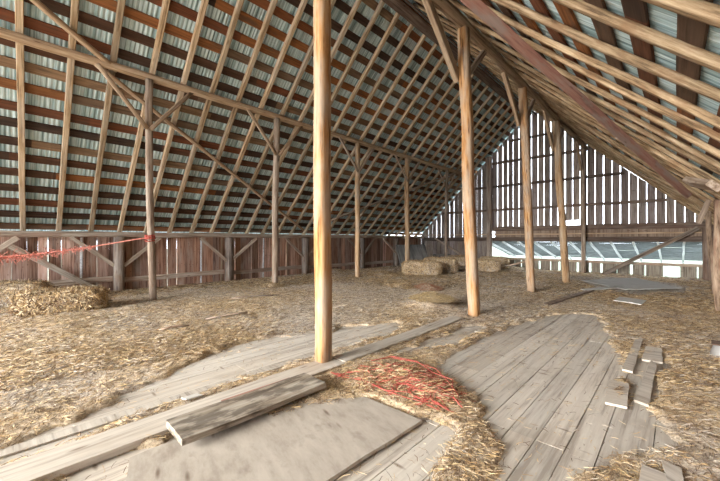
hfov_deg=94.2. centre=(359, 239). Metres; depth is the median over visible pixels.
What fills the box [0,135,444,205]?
batten
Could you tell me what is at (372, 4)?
batten
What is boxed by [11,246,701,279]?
ground
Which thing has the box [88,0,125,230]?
rafter
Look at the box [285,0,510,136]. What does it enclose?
batten
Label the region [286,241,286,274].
strip
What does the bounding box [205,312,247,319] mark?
stick
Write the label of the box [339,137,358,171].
knee brace
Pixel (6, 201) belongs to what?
batten
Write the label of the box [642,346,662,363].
board
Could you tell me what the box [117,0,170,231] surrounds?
rafter
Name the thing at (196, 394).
scrap
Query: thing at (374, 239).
brace
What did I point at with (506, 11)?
batten
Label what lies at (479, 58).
knee brace
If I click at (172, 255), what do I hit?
wall
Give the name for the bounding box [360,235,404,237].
wall plate
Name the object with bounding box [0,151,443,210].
batten
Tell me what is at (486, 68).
rafter
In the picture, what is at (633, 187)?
wall
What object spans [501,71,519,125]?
knee brace
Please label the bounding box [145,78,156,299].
post
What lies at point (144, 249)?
brace
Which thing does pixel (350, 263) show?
wall rail
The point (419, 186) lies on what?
pole
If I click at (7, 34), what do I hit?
pole
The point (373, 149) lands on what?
knee brace
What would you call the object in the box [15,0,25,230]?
rafter
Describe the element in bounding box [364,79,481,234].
rafter
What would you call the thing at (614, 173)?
rail
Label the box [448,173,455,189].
knee brace
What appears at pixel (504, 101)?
rafter
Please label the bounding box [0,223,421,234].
batten
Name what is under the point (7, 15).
batten
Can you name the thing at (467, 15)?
batten
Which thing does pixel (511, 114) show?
rafter
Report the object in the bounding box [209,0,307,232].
rafter
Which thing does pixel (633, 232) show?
rail
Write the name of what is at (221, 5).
batten
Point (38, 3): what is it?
pole
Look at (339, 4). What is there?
batten
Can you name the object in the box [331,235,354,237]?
wall plate
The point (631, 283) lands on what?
sheet
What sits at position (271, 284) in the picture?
heap
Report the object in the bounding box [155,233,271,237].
wall plate
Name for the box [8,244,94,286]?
brace
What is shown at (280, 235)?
wall plate
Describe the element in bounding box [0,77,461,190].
batten
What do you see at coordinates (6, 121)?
batten
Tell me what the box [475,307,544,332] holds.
board
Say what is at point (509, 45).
batten
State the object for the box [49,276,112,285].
wall rail
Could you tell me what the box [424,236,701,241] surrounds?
rail
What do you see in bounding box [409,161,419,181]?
knee brace
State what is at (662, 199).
rail
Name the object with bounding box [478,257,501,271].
hay bale
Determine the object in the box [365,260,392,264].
wall rail
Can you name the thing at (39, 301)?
hay bale
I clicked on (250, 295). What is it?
stick
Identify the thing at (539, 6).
batten
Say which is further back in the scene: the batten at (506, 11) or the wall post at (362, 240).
the wall post at (362, 240)
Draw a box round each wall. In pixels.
[0,237,420,290]
[421,111,704,278]
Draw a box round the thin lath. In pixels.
[595,152,697,201]
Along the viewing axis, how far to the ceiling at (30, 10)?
8.31 m
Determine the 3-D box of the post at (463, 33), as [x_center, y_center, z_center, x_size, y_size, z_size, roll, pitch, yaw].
[2.025,-1.205,6.224,0.452,5.362,0.248,0,0,-29]
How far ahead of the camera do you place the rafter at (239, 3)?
7.98 m
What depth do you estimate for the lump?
4.04 m
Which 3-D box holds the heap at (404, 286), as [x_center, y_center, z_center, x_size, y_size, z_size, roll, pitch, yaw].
[1.125,1.299,9.553,0.785,0.202,1.032,0,0,-37]
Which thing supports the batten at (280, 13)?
attached to the ceiling at (30, 10)
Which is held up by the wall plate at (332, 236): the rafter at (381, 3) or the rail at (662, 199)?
the rafter at (381, 3)
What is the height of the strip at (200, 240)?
1.600 m
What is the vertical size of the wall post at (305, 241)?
1.600 m
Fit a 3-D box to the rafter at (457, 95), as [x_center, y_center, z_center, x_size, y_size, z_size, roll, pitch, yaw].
[1.958,-3.106,14.079,0.133,6.055,6.380,0,0,-45]
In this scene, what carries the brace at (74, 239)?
attached to the wall post at (118, 248)
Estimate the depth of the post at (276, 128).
9.03 m
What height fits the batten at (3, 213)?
0.160 m
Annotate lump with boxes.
[709,340,719,356]
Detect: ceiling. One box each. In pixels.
[0,0,532,234]
[422,0,719,201]
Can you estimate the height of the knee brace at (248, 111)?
1.056 m
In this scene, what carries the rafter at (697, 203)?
attached to the ceiling at (662, 20)
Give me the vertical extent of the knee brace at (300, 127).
1.056 m
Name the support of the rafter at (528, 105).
on the pole at (446, 7)
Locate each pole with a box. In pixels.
[0,27,476,178]
[30,0,117,71]
[94,65,303,230]
[331,169,461,220]
[431,0,587,148]
[705,211,712,293]
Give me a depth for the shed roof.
15.67 m
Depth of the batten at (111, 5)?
7.47 m
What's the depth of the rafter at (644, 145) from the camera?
7.06 m
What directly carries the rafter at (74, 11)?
on the pole at (7, 34)
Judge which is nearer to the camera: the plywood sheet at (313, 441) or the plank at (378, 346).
the plywood sheet at (313, 441)
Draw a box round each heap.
[260,282,284,287]
[332,268,344,272]
[366,271,401,276]
[386,283,414,288]
[407,290,454,303]
[411,283,442,290]
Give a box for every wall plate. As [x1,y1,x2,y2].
[0,230,146,237]
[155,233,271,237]
[279,234,313,237]
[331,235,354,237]
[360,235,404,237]
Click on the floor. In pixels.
(532, 410)
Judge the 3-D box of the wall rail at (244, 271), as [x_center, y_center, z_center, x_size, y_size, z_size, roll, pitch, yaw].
[-3.441,1.139,12.690,0.056,0.147,2.960,0,0,43]
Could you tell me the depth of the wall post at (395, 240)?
18.14 m
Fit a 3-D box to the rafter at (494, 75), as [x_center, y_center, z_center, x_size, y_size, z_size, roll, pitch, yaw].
[7.165,-3.144,10.232,6.273,5.976,0.148,0,0,44]
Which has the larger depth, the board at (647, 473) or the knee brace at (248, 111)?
the knee brace at (248, 111)
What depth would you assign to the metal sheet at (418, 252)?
16.62 m
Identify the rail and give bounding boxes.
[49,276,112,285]
[125,270,224,281]
[233,265,300,273]
[309,262,354,268]
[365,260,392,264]
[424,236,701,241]
[425,232,701,235]
[443,198,666,213]
[475,171,623,189]
[492,149,586,164]
[492,221,713,230]
[505,257,701,266]
[510,132,552,141]
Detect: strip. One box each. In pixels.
[80,237,82,285]
[200,240,201,282]
[221,238,222,280]
[262,238,263,276]
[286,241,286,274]
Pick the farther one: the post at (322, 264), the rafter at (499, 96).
the rafter at (499, 96)
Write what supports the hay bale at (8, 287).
on the floor
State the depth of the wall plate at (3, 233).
8.39 m
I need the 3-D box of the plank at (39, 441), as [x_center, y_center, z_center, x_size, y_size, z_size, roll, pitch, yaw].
[-1.605,1.440,3.103,0.127,0.012,3.900,0,0,43]
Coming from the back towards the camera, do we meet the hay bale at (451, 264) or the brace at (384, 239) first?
the brace at (384, 239)
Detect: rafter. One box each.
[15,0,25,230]
[56,0,79,230]
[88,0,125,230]
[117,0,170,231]
[143,0,208,231]
[167,0,243,232]
[189,0,277,232]
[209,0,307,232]
[228,0,335,232]
[244,0,361,233]
[261,0,384,233]
[278,12,399,232]
[289,14,417,233]
[302,26,431,234]
[331,43,437,211]
[331,45,453,229]
[336,60,456,234]
[346,60,470,234]
[360,74,473,230]
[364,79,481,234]
[373,85,488,234]
[381,85,499,234]
[388,95,500,234]
[395,100,506,234]
[401,105,510,235]
[410,112,512,235]
[413,3,719,175]
[414,0,719,169]
[414,119,514,235]
[427,15,719,183]
[443,27,719,191]
[449,0,719,141]
[449,35,719,194]
[465,16,719,158]
[470,50,719,198]
[470,53,716,223]
[480,62,713,205]
[485,67,713,206]
[488,6,719,128]
[490,0,719,102]
[492,74,713,211]
[499,80,713,214]
[511,88,713,216]
[512,91,713,217]
[517,96,713,220]
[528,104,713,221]
[528,105,713,222]
[532,109,713,224]
[551,0,719,72]
[641,0,719,28]
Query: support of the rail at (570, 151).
attached to the wall at (633, 187)
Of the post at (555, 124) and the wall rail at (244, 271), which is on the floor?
the post at (555, 124)
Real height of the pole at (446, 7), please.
0.253 m
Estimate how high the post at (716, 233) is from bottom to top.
2.271 m
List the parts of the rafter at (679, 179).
hanging slat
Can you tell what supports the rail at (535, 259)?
attached to the wall at (633, 187)
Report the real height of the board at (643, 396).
0.046 m
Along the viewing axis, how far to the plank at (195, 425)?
2.64 m
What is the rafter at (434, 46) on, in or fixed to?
on the pole at (7, 34)
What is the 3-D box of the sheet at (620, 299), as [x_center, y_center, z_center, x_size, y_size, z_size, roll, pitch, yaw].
[6.141,1.387,7.612,0.866,0.015,0.519,0,0,-43]
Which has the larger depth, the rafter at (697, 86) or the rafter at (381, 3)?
the rafter at (381, 3)
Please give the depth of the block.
5.40 m
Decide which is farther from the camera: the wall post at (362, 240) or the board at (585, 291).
the wall post at (362, 240)
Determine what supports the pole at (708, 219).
on the floor
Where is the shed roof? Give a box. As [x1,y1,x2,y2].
[492,241,701,266]
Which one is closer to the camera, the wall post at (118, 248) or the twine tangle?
the twine tangle
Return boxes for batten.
[0,7,476,173]
[0,37,461,176]
[0,55,460,182]
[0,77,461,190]
[0,99,456,195]
[0,116,452,200]
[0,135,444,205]
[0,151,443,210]
[0,167,438,215]
[0,183,434,221]
[0,197,429,226]
[0,210,425,230]
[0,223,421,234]
[24,0,482,167]
[86,0,485,161]
[146,0,493,155]
[208,0,499,148]
[248,0,504,142]
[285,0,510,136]
[334,0,516,128]
[362,0,513,115]
[401,0,531,113]
[454,0,560,114]
[460,1,544,89]
[481,0,594,135]
[497,4,607,143]
[509,45,557,97]
[512,0,620,152]
[529,0,634,168]
[552,1,643,165]
[584,0,655,172]
[621,0,665,151]
[676,0,712,178]
[693,105,719,198]
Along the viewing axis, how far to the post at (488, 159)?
17.07 m
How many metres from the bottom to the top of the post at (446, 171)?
4.612 m
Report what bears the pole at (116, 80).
attached to the pole at (7, 34)
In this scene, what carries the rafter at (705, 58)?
attached to the ceiling at (662, 20)
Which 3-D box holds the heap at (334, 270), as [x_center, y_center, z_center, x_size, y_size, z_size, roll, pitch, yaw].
[-1.015,1.303,13.906,1.429,0.259,1.006,0,0,-37]
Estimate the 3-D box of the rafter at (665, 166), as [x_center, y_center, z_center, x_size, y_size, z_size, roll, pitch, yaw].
[5.418,-3.145,8.385,6.291,5.957,0.116,0,0,43]
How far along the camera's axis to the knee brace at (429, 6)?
5.73 m
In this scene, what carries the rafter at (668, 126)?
on the pole at (446, 7)
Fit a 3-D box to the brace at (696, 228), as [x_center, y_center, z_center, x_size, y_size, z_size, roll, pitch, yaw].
[10.943,0.514,12.758,2.865,1.962,0.106,0,0,34]
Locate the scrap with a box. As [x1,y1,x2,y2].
[181,393,201,399]
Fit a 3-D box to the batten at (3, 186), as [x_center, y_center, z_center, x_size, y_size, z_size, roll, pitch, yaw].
[-4.702,-1.118,10.235,0.171,0.165,26.800,0,0,43]
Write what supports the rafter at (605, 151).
on the pole at (446, 7)
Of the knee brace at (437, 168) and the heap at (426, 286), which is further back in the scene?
the knee brace at (437, 168)
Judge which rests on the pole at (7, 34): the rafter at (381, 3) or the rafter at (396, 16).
the rafter at (396, 16)
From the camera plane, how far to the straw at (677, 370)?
4.52 m
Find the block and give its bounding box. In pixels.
[682,176,719,191]
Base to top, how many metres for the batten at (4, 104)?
0.175 m
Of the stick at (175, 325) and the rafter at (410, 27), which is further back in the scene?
the rafter at (410, 27)
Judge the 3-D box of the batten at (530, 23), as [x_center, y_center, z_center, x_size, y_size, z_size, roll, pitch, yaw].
[1.892,-2.791,3.992,0.165,0.166,26.800,0,0,43]
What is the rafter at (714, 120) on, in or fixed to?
attached to the ceiling at (662, 20)
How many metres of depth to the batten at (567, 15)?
3.57 m
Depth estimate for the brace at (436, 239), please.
18.72 m
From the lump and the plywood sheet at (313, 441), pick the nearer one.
the plywood sheet at (313, 441)
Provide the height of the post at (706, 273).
1.960 m
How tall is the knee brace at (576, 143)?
1.034 m
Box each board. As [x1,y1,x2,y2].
[221,377,289,400]
[382,0,530,114]
[404,0,537,115]
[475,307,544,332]
[495,228,701,236]
[501,260,525,267]
[543,290,593,305]
[605,379,628,408]
[622,337,642,372]
[634,360,656,406]
[639,464,666,480]
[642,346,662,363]
[662,460,683,480]
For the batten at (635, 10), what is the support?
attached to the ceiling at (662, 20)
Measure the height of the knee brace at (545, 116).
1.046 m
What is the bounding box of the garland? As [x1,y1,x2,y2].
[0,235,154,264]
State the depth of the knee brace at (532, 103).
9.03 m
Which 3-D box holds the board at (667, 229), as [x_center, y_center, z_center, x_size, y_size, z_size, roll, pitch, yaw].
[9.800,-0.251,14.518,7.872,0.401,0.033,0,0,43]
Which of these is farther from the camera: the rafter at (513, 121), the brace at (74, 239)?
the rafter at (513, 121)
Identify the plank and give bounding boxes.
[0,345,342,458]
[0,358,344,480]
[166,373,325,445]
[332,316,462,362]
[459,0,691,198]
[581,285,626,290]
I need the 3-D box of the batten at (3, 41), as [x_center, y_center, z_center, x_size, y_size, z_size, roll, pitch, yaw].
[-3.016,-3.325,8.638,0.178,0.160,26.800,0,0,43]
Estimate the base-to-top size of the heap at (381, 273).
0.229 m
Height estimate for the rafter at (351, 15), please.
6.055 m
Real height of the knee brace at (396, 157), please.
1.016 m
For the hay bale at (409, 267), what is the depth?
12.10 m
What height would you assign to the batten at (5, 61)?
0.165 m
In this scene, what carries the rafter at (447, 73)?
on the pole at (7, 34)
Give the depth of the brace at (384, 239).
17.75 m
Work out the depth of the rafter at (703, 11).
1.93 m
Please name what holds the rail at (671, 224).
attached to the wall at (633, 187)
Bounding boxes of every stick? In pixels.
[159,325,188,330]
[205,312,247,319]
[231,295,277,298]
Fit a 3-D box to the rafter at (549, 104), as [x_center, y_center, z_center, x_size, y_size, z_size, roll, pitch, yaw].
[6.320,-3.150,9.332,6.251,6.000,0.142,0,0,44]
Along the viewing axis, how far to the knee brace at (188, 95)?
7.11 m
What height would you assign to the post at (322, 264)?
5.266 m
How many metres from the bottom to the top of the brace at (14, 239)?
0.687 m
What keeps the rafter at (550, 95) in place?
attached to the ceiling at (662, 20)
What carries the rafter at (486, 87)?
on the pole at (7, 34)
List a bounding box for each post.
[113,237,124,291]
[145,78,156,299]
[225,237,232,280]
[272,117,279,283]
[302,238,308,273]
[313,0,331,362]
[355,142,359,276]
[360,238,364,268]
[393,238,398,265]
[404,157,409,260]
[444,170,448,256]
[457,25,479,316]
[486,156,491,256]
[518,87,535,291]
[552,120,569,282]
[581,148,585,272]
[702,227,713,279]
[712,199,719,311]
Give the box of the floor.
[0,277,689,480]
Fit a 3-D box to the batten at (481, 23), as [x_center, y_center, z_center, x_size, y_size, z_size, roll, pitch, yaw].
[1.043,-3.904,4.796,0.173,0.167,26.800,0,0,43]
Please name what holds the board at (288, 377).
on the plank at (68, 458)
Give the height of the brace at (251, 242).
0.798 m
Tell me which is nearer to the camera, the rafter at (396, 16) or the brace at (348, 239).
the rafter at (396, 16)
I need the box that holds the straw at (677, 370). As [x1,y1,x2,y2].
[0,265,719,480]
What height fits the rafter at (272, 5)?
6.063 m
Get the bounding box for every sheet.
[126,397,421,480]
[395,244,426,266]
[433,254,449,256]
[581,278,680,289]
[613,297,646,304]
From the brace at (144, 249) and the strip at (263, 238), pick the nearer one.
the brace at (144, 249)
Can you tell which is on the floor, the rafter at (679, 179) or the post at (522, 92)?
the post at (522, 92)
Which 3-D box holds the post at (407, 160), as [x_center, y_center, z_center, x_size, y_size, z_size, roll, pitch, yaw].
[1.899,-0.954,13.448,0.191,4.619,0.203,1,1,43]
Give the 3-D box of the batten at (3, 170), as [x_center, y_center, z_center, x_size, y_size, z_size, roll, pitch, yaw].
[-4.475,-1.416,10.020,0.171,0.165,26.800,0,0,43]
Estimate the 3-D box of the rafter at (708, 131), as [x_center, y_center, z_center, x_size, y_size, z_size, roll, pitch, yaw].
[2.338,-3.145,5.131,6.291,5.957,0.116,0,0,43]
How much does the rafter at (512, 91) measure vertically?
5.964 m
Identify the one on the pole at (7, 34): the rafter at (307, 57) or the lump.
the rafter at (307, 57)
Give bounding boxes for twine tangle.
[329,356,475,418]
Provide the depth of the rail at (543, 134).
15.92 m
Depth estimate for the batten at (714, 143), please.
4.09 m
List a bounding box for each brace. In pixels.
[0,236,19,251]
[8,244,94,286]
[70,237,113,266]
[95,63,148,129]
[124,237,160,266]
[149,92,193,130]
[200,237,226,261]
[233,237,256,259]
[247,110,276,155]
[278,126,302,155]
[285,238,303,256]
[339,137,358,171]
[347,238,360,254]
[359,148,374,171]
[365,238,375,253]
[383,238,395,252]
[394,155,407,181]
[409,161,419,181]
[422,0,458,82]
[435,238,462,254]
[437,168,447,189]
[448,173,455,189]
[471,50,486,74]
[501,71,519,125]
[528,99,535,117]
[542,111,553,150]
[575,142,581,170]
[601,226,699,274]
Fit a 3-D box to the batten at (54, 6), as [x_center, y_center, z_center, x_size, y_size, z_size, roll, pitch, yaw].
[-2.590,-3.882,8.235,0.178,0.160,26.800,0,0,43]
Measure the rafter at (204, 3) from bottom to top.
6.063 m
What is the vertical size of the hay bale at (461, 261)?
0.613 m
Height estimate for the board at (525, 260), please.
0.488 m
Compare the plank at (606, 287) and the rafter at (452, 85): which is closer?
the plank at (606, 287)
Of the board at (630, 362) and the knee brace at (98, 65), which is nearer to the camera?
the board at (630, 362)
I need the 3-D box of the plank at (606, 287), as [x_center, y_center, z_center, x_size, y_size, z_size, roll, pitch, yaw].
[7.022,1.387,9.570,2.011,0.025,0.266,0,0,-24]
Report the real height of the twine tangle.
0.167 m
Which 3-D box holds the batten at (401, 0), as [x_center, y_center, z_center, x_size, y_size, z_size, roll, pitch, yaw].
[-0.896,-6.101,6.631,0.181,0.175,26.800,0,0,43]
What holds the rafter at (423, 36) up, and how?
on the wall at (172, 255)
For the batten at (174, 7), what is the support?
attached to the ceiling at (30, 10)
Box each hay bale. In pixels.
[0,278,54,306]
[8,284,113,316]
[400,258,443,275]
[423,255,458,273]
[448,254,465,265]
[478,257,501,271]
[480,255,510,267]
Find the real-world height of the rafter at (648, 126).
5.976 m
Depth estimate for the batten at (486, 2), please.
4.68 m
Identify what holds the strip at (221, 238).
attached to the wall at (172, 255)
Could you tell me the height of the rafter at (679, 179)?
5.976 m
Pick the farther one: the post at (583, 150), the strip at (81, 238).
the post at (583, 150)
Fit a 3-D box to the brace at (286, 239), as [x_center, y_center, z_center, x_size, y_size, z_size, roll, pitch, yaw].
[-2.605,0.327,13.383,0.053,0.819,0.919,0,0,43]
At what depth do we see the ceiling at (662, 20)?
3.34 m
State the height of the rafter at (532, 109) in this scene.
5.964 m
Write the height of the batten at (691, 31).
0.167 m
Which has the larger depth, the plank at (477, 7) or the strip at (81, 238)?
the strip at (81, 238)
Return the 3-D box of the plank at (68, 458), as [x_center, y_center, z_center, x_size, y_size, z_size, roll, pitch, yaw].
[-1.485,1.415,2.590,0.310,0.066,3.520,0,0,43]
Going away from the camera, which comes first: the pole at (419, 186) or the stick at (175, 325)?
the stick at (175, 325)
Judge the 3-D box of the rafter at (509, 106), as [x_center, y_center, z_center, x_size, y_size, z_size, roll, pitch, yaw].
[4.574,-3.106,16.841,0.133,6.055,6.380,0,0,-45]
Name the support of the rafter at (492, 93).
on the wall plate at (361, 236)
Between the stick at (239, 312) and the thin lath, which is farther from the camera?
the thin lath
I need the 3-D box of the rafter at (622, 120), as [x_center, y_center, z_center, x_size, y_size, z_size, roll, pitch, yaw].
[3.658,-3.145,6.526,6.291,5.957,0.116,0,0,43]
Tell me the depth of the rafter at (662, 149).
6.06 m
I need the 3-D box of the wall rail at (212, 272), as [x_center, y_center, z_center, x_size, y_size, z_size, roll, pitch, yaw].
[-5.614,1.115,10.389,0.054,0.146,2.850,0,1,43]
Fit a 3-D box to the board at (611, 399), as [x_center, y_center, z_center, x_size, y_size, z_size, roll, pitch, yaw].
[2.375,1.417,3.087,0.192,0.023,0.570,0,1,36]
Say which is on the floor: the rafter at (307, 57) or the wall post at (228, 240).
the wall post at (228, 240)
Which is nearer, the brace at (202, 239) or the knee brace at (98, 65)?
the knee brace at (98, 65)
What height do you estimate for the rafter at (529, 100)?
5.976 m
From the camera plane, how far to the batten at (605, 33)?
3.25 m
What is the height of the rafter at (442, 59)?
6.055 m
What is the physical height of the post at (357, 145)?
4.601 m
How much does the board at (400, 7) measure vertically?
0.208 m

